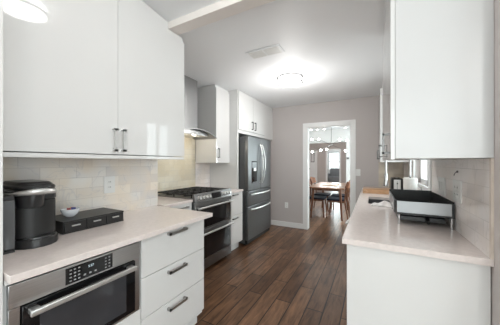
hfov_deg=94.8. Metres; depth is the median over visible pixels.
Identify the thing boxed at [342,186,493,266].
countertop
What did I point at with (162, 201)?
countertop
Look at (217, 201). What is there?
range
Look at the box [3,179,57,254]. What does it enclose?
coffee maker
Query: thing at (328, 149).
door frame
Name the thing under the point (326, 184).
tray
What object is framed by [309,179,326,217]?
dining chair
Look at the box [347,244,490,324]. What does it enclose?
base cabinet
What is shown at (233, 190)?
countertop
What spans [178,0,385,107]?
ceiling
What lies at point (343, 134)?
wall
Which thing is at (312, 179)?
dining chair
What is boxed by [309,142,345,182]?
wall
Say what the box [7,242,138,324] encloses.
oven
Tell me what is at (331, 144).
chandelier
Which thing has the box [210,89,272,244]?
refrigerator surround
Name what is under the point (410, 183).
paper towel roll
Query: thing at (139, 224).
countertop
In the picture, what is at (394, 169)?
wall tile
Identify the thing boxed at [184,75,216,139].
range hood
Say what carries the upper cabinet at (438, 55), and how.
attached to the wall at (495, 271)
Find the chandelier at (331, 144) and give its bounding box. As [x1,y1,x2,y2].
[311,127,347,152]
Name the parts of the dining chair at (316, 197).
seat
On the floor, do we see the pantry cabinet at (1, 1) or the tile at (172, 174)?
the pantry cabinet at (1, 1)
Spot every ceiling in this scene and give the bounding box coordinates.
[142,0,220,21]
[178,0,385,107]
[309,126,349,130]
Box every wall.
[271,96,378,223]
[309,129,349,198]
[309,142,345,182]
[328,150,338,182]
[415,0,499,324]
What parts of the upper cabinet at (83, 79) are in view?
door, light rail, handle, handle, door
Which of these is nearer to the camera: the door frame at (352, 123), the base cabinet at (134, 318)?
the base cabinet at (134, 318)
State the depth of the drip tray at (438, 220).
1.51 m
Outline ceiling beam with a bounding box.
[168,0,274,34]
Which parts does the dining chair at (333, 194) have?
seat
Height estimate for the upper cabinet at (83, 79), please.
1.271 m
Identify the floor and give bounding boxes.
[195,188,349,324]
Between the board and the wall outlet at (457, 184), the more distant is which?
the board
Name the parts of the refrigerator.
door, drawer, drawer, handle, handle, handle, handle, door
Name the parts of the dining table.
leg, leg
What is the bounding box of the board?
[363,187,388,194]
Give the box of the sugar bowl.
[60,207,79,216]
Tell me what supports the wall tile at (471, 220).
attached to the wall at (495, 271)
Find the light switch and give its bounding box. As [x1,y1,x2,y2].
[438,177,445,195]
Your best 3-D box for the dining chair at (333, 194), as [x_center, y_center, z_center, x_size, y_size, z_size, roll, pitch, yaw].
[2.466,0.871,6.143,0.552,0.922,0.500,0,0,28]
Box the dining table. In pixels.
[309,182,347,220]
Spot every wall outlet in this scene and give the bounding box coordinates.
[104,176,114,193]
[453,179,461,203]
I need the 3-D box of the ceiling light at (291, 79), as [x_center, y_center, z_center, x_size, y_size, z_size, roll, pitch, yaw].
[0.547,-1.113,3.143,0.336,0.094,0.336,0,0,28]
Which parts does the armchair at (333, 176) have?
seat, backrest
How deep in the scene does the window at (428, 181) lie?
2.50 m
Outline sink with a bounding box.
[368,199,389,203]
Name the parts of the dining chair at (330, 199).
seat, leg, leg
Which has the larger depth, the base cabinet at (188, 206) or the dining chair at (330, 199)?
the dining chair at (330, 199)
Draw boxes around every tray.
[18,232,54,239]
[322,183,338,185]
[395,213,445,223]
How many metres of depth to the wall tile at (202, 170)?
3.73 m
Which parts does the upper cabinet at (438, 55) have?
door, handle, door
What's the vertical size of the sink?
0.195 m
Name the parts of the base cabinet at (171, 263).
drawer, drawer, drawer, handle, handle, handle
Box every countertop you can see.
[3,205,212,283]
[157,196,192,206]
[214,187,242,192]
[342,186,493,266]
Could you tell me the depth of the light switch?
1.66 m
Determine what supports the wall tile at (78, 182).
attached to the wall
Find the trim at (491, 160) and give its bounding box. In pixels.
[489,158,493,259]
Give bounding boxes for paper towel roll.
[403,177,417,189]
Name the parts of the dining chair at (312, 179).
backrest, seat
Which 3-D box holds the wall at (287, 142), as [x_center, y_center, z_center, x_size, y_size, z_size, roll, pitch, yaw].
[1.258,0.030,4.578,3.900,2.600,0.120,0,0,28]
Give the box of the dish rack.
[389,189,454,229]
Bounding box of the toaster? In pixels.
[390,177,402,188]
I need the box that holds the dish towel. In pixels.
[371,201,391,207]
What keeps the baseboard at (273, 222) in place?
attached to the wall at (287, 142)
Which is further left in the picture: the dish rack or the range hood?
the range hood
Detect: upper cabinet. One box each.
[3,0,183,159]
[196,85,228,162]
[377,82,411,161]
[379,0,493,160]
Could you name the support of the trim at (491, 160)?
attached to the wall at (495, 271)
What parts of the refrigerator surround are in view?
panel, door, frame, door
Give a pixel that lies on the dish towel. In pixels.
(383, 203)
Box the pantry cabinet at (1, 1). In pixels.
[0,0,2,324]
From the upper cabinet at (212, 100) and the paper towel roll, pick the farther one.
the upper cabinet at (212, 100)
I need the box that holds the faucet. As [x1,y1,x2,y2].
[383,160,415,185]
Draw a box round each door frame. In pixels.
[303,119,355,229]
[326,149,340,182]
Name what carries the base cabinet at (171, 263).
on the floor
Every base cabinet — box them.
[3,207,140,324]
[139,219,203,324]
[171,202,191,209]
[231,191,241,250]
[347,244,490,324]
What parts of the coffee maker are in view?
water tank, tank lid, tank, lid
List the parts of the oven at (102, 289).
oven door, handle, control panel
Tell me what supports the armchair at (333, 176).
on the floor
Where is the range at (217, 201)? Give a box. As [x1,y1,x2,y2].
[158,186,233,269]
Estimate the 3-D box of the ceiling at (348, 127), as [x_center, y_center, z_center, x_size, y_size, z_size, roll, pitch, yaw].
[2.296,-1.220,6.308,4.100,0.100,3.910,0,0,28]
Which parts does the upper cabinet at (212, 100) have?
door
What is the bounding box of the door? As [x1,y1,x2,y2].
[309,150,316,185]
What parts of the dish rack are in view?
spout, leg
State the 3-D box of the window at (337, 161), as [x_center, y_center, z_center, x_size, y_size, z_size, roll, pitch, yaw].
[5.766,-0.070,15.129,1.100,1.200,0.040,0,0,28]
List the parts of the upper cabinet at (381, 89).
door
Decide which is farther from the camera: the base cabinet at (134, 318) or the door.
the door
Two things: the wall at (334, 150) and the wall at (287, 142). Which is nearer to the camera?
the wall at (287, 142)
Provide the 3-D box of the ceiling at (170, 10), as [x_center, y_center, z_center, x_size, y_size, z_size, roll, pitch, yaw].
[0.242,-1.502,-1.382,5.470,0.624,4.990,0,0,28]
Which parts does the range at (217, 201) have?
oven door, control panel, handle, oven door, kick panel, handle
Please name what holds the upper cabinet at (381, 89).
attached to the wall at (495, 271)
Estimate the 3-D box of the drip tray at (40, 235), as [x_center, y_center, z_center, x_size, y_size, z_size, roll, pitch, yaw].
[-1.080,0.370,1.167,0.115,0.005,0.150,0,0,28]
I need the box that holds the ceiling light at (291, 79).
[278,73,302,86]
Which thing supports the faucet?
on the countertop at (369, 226)
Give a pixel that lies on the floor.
(285, 275)
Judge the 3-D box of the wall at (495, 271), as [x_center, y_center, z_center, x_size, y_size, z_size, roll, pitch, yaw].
[1.835,-0.220,2.318,0.140,3.100,3.320,0,0,28]
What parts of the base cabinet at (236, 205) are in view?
drawer, drawer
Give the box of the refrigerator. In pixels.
[239,135,270,244]
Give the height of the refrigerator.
1.762 m
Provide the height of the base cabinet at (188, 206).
0.885 m
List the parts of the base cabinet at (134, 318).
drawer, coffee pod drawer, drawer, drawer, drawer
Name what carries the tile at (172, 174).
attached to the wall
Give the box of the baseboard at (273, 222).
[271,220,302,228]
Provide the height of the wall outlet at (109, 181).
0.134 m
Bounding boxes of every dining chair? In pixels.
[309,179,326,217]
[310,177,330,211]
[326,180,349,219]
[330,188,349,212]
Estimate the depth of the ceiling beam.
1.77 m
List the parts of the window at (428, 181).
frame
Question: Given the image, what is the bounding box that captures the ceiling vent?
[246,44,284,58]
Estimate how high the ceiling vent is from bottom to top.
0.011 m
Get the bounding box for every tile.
[3,158,157,214]
[158,137,194,193]
[195,162,209,186]
[379,162,403,186]
[404,158,488,256]
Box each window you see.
[329,152,338,169]
[412,160,431,190]
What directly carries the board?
on the countertop at (369, 226)
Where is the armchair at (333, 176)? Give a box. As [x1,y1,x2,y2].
[328,168,338,181]
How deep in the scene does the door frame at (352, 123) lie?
4.43 m
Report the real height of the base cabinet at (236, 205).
0.885 m

